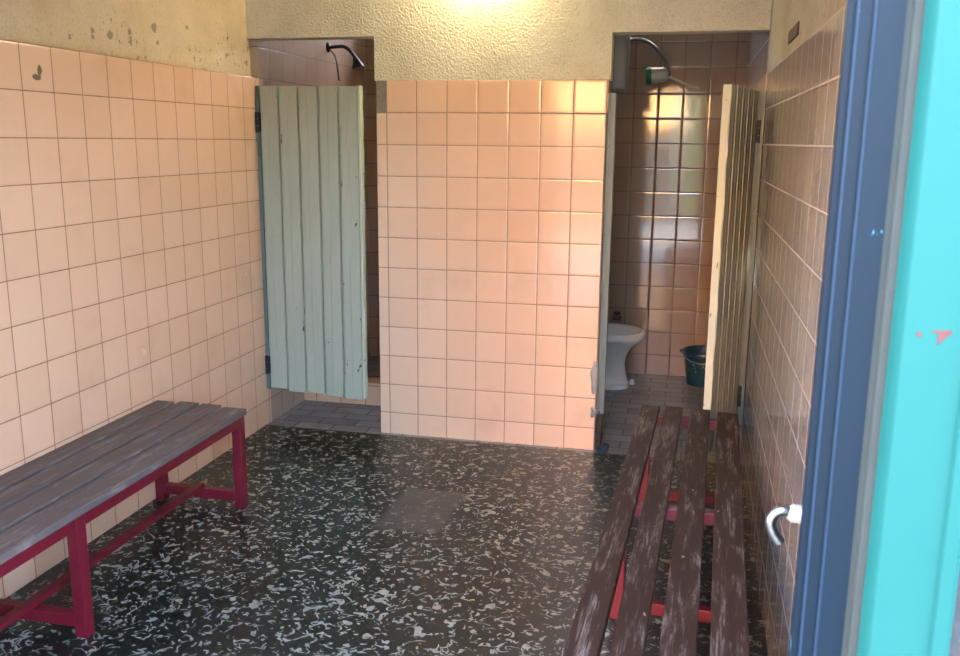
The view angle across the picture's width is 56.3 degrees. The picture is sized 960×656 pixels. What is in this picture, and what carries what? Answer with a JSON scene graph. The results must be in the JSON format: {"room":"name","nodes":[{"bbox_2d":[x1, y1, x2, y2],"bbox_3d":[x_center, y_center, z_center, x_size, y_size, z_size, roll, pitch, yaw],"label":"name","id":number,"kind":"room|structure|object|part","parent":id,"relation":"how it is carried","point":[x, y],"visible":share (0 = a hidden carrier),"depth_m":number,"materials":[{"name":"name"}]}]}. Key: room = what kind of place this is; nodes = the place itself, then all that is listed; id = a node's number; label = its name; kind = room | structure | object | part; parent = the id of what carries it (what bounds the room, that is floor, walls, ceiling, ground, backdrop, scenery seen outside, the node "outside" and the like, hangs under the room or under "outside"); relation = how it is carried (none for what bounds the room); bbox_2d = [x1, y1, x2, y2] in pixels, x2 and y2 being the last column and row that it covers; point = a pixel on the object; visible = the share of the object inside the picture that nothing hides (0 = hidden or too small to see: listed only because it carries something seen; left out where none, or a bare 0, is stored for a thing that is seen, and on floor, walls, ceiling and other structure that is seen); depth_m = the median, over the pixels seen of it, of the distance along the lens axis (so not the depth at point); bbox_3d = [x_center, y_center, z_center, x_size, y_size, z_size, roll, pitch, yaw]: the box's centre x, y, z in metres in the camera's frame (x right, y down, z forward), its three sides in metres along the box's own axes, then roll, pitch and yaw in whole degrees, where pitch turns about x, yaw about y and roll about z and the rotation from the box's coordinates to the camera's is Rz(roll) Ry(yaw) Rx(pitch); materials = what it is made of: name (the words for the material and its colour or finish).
{"room":"public restroom","nodes":[
{"label":"public restroom","id":0,"kind":"room"},
{"bbox_2d":[0,0,369,598],"bbox_3d":[-1.394,-0.618,3.805,0.223,2.600,5.050,3,12,13],"label":"wall","id":1,"kind":"structure","parent":0,"point":[131,277],"depth_m":3.49,"materials":[{"name":"tile"}]},
{"bbox_2d":[255,86,272,388],"bbox_3d":[-1.105,-0.439,4.582,0.020,1.546,0.036,3,12,13],"label":"trim","id":2,"kind":"structure","parent":1,"relation":"attached to","point":[257,98],"depth_m":4.56,"materials":[{"name":"paint"}]},
{"bbox_2d":[304,377,380,405],"bbox_3d":[-0.411,0.376,5.126,1.227,0.133,0.120,3,12,13],"label":"trim","id":3,"kind":"structure","parent":1,"relation":"attached to","point":[373,398],"depth_m":5.15,"materials":[{"name":"tile"}]},
{"bbox_2d":[326,42,363,80],"bbox_3d":[-0.788,-1.565,5.264,0.221,0.220,0.072,3,12,13],"label":"shower","id":4,"kind":"object","parent":1,"relation":"attached to","point":[357,64],"visible":1,"depth_m":5.24,"materials":[{"name":"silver metal"}]},
{"bbox_3d":[-0.852,-1.544,5.271,0.056,0.175,0.011,3,12,13],"label":"pull lever","id":5,"kind":"part","parent":4,"relation":"part of","materials":[{"name":"brown metal"}]},
{"bbox_3d":[-0.804,-1.620,5.257,0.168,0.081,0.021,3,12,13],"label":"shower arm","id":6,"kind":"part","parent":4,"relation":"part of","materials":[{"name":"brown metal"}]},
{"bbox_2d":[0,356,768,655],"bbox_3d":[-0.151,0.784,3.803,2.800,0.120,5.050,3,12,13],"label":"floor","id":7,"kind":"structure","parent":0,"point":[344,543],"depth_m":3.30,"materials":[{"name":"stone"}]},
{"bbox_2d":[0,400,247,637],"bbox_3d":[-1.375,0.720,2.733,0.416,0.420,2.094,3,12,13],"label":"slatted bench","id":8,"kind":"object","parent":7,"relation":"on","point":[52,497],"visible":1,"depth_m":2.93,"materials":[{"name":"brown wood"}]},
{"bbox_3d":[-1.302,0.670,2.180,0.020,0.040,0.960,3,12,13],"label":"rail","id":9,"kind":"part","parent":8,"relation":"part of","materials":[{"name":"red paint"}]},
{"bbox_3d":[-1.202,0.743,2.695,0.040,0.393,0.040,3,12,13],"label":"leg","id":10,"kind":"part","parent":8,"relation":"part of","materials":[{"name":"red paint"}]},
{"bbox_3d":[-1.079,0.473,3.134,0.020,0.040,0.960,3,12,13],"label":"rail","id":11,"kind":"part","parent":8,"relation":"part of","materials":[{"name":"red paint"}]},
{"bbox_3d":[-1.331,0.526,3.728,0.040,0.393,0.040,3,12,13],"label":"leg","id":12,"kind":"part","parent":8,"relation":"part of","materials":[{"name":"red paint"}]},
{"bbox_3d":[-0.978,0.546,3.650,0.040,0.393,0.040,3,12,13],"label":"leg","id":13,"kind":"part","parent":8,"relation":"part of","materials":[{"name":"red paint"}]},
{"bbox_2d":[597,443,609,452],"bbox_3d":[0.602,0.587,4.385,0.063,0.042,0.056,3,12,13],"label":"rag","id":14,"kind":"object","parent":7,"relation":"on","point":[603,448],"visible":1,"depth_m":4.37,"materials":[{"name":"blue fabric"}]},
{"bbox_2d":[605,323,644,389],"bbox_3d":[0.774,0.181,5.568,0.486,0.357,0.422,3,12,13],"label":"toilet","id":15,"kind":"object","parent":7,"relation":"on","point":[621,338],"visible":0.44,"depth_m":5.49,"materials":[{"name":"white ceramic"}]},
{"bbox_2d":[563,405,749,655],"bbox_3d":[0.602,0.728,2.785,0.385,0.420,2.004,4,12,15],"label":"slatted bench","id":16,"kind":"object","parent":7,"relation":"on","point":[606,593],"visible":1,"depth_m":2.44,"materials":[{"name":"brown wood"}]},
{"bbox_3d":[0.439,0.732,2.828,0.040,0.393,0.040,4,12,15],"label":"leg","id":17,"kind":"part","parent":16,"relation":"part of","materials":[{"name":"red paint"}]},
{"bbox_3d":[0.685,0.546,3.726,0.040,0.393,0.040,4,12,15],"label":"leg","id":18,"kind":"part","parent":16,"relation":"part of","materials":[{"name":"red paint"}]},
{"bbox_2d":[679,345,706,387],"bbox_3d":[1.402,0.245,5.625,0.273,0.220,0.273,-7,14,-33],"label":"bucket","id":19,"kind":"object","parent":7,"relation":"on","point":[694,355],"visible":0.52,"depth_m":5.56,"materials":[{"name":"plastic"}]},
{"bbox_3d":[1.388,0.187,5.548,0.275,0.052,0.148,3,12,13],"label":"handle","id":20,"kind":"part","parent":19,"relation":"part of","materials":[{"name":"metal"}]},
{"bbox_2d":[245,0,771,449],"bbox_3d":[0.062,-0.711,4.319,2.460,2.600,0.120,3,12,13],"label":"wall partition","id":21,"kind":"structure","parent":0,"point":[492,114],"depth_m":4.28,"materials":[{"name":"tile"}]},
{"bbox_2d":[255,86,367,399],"bbox_3d":[-0.842,-0.413,4.492,0.569,1.552,0.046,4,12,17],"label":"door","id":22,"kind":"structure","parent":21,"relation":"in","point":[312,145],"depth_m":4.47,"materials":[{"name":"paint"}]},
{"bbox_2d":[590,407,596,417],"bbox_3d":[0.556,0.412,4.381,0.036,0.068,0.031,3,12,13],"label":"trim","id":23,"kind":"structure","parent":21,"relation":"attached to","point":[593,413],"depth_m":4.37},
{"bbox_2d":[590,360,597,393],"bbox_3d":[0.554,0.238,4.346,0.043,0.182,0.037,3,12,13],"label":"trim","id":24,"kind":"structure","parent":21,"relation":"attached to","point":[594,371],"depth_m":4.33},
{"bbox_2d":[595,411,602,449],"bbox_3d":[0.584,0.501,4.413,0.030,0.200,0.046,3,12,13],"label":"trim","id":25,"kind":"structure","parent":21,"relation":"attached to","point":[599,416],"depth_m":4.40,"materials":[{"name":"brown wood"}]},
{"bbox_2d":[596,93,616,413],"bbox_3d":[0.595,-0.327,4.234,0.038,1.514,0.056,3,12,13],"label":"trim","id":26,"kind":"structure","parent":21,"relation":"attached to","point":[612,97],"depth_m":4.21,"materials":[{"name":"paint"}]},
{"bbox_2d":[611,35,630,92],"bbox_3d":[0.614,-1.301,4.197,0.181,0.384,0.124,3,12,13],"label":"cistern","id":27,"kind":"object","parent":21,"relation":"attached to","point":[620,83],"visible":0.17,"depth_m":4.14,"materials":[{"name":"grey plastic"}]},
{"bbox_2d":[365,33,748,375],"bbox_3d":[0.437,-1.026,5.848,2.414,2.600,0.170,3,12,13],"label":"wall","id":28,"kind":"structure","parent":0,"point":[667,136],"depth_m":5.64,"materials":[{"name":"tile"}]},
{"bbox_2d":[612,311,621,320],"bbox_3d":[0.888,-0.076,5.809,0.060,0.066,0.076,3,12,13],"label":"valve","id":29,"kind":"object","parent":28,"relation":"attached to","point":[617,314],"visible":1,"depth_m":5.79,"materials":[{"name":"brown metal"}]},
{"bbox_2d":[630,37,699,88],"bbox_3d":[0.979,-1.571,5.277,0.599,0.330,0.244,11,16,42],"label":"shower","id":30,"kind":"object","parent":28,"relation":"attached to","point":[654,75],"visible":0.76,"depth_m":5.20,"materials":[{"name":"grey metal"}]},
{"bbox_3d":[0.905,-1.604,5.304,0.199,0.241,0.436,-8,15,-37],"label":"shower arm","id":31,"kind":"part","parent":30,"relation":"part of","materials":[{"name":"grey plastic"}]},
{"bbox_3d":[1.172,-1.434,5.209,0.210,0.094,0.020,3,12,13],"label":"hand lever","id":32,"kind":"part","parent":30,"relation":"part of","materials":[{"name":"plastic"}]},
{"bbox_2d":[739,0,846,655],"bbox_3d":[1.147,-0.475,3.239,0.163,2.600,5.050,3,12,13],"label":"wall","id":33,"kind":"structure","parent":0,"point":[800,79],"depth_m":2.71,"materials":[{"name":"tile"}]},
{"bbox_2d":[703,84,760,453],"bbox_3d":[1.079,-0.246,3.829,0.046,1.507,0.542,7,13,28],"label":"door","id":34,"kind":"structure","parent":33,"relation":"in","point":[740,126],"depth_m":3.73,"materials":[{"name":"paint"}]},
{"bbox_2d":[736,90,765,423],"bbox_3d":[1.223,-0.296,4.070,0.029,1.512,0.060,3,12,13],"label":"trim","id":35,"kind":"structure","parent":33,"relation":"attached to","point":[761,101],"depth_m":4.04,"materials":[{"name":"paint"}]},
{"bbox_2d":[788,21,799,43],"bbox_3d":[1.029,-0.968,2.942,0.005,0.040,0.285,3,12,13],"label":"wall plaque","id":36,"kind":"object","parent":33,"relation":"attached to","point":[793,33],"visible":1,"depth_m":2.91,"materials":[{"name":"brown paint"}]},
{"bbox_2d":[949,571,959,655],"bbox_3d":[-0.687,-0.005,1.199,9.000,2.720,0.151,3,12,13],"label":"wall","id":37,"kind":"structure","parent":0,"point":[954,650],"depth_m":0.91,"materials":[{"name":"white paint"}]},
{"bbox_2d":[789,0,959,655],"bbox_3d":[-0.201,0.212,1.112,1.408,2.100,0.184,3,12,13],"label":"door","id":38,"kind":"structure","parent":37,"relation":"in","point":[878,568],"depth_m":0.85,"materials":[{"name":"blue paint"}]},
{"bbox_2d":[765,504,801,545],"bbox_3d":[0.352,0.227,1.030,0.046,0.051,0.021,3,12,13],"label":"door handle","id":39,"kind":"object","parent":38,"relation":"attached to","point":[792,512],"visible":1,"depth_m":1.03,"materials":[{"name":"metal"}]},
{"bbox_3d":[0.344,0.227,1.032,0.031,0.049,0.013,3,12,13],"label":"hook arm","id":40,"kind":"part","parent":39,"relation":"part of","materials":[{"name":"silver metal"}]},
{"bbox_3d":[0.431,0.261,0.906,0.080,2.100,0.054,3,12,13],"label":"casing","id":41,"kind":"part","parent":38,"relation":"part of","materials":[{"name":"teal paint"}]}
]}

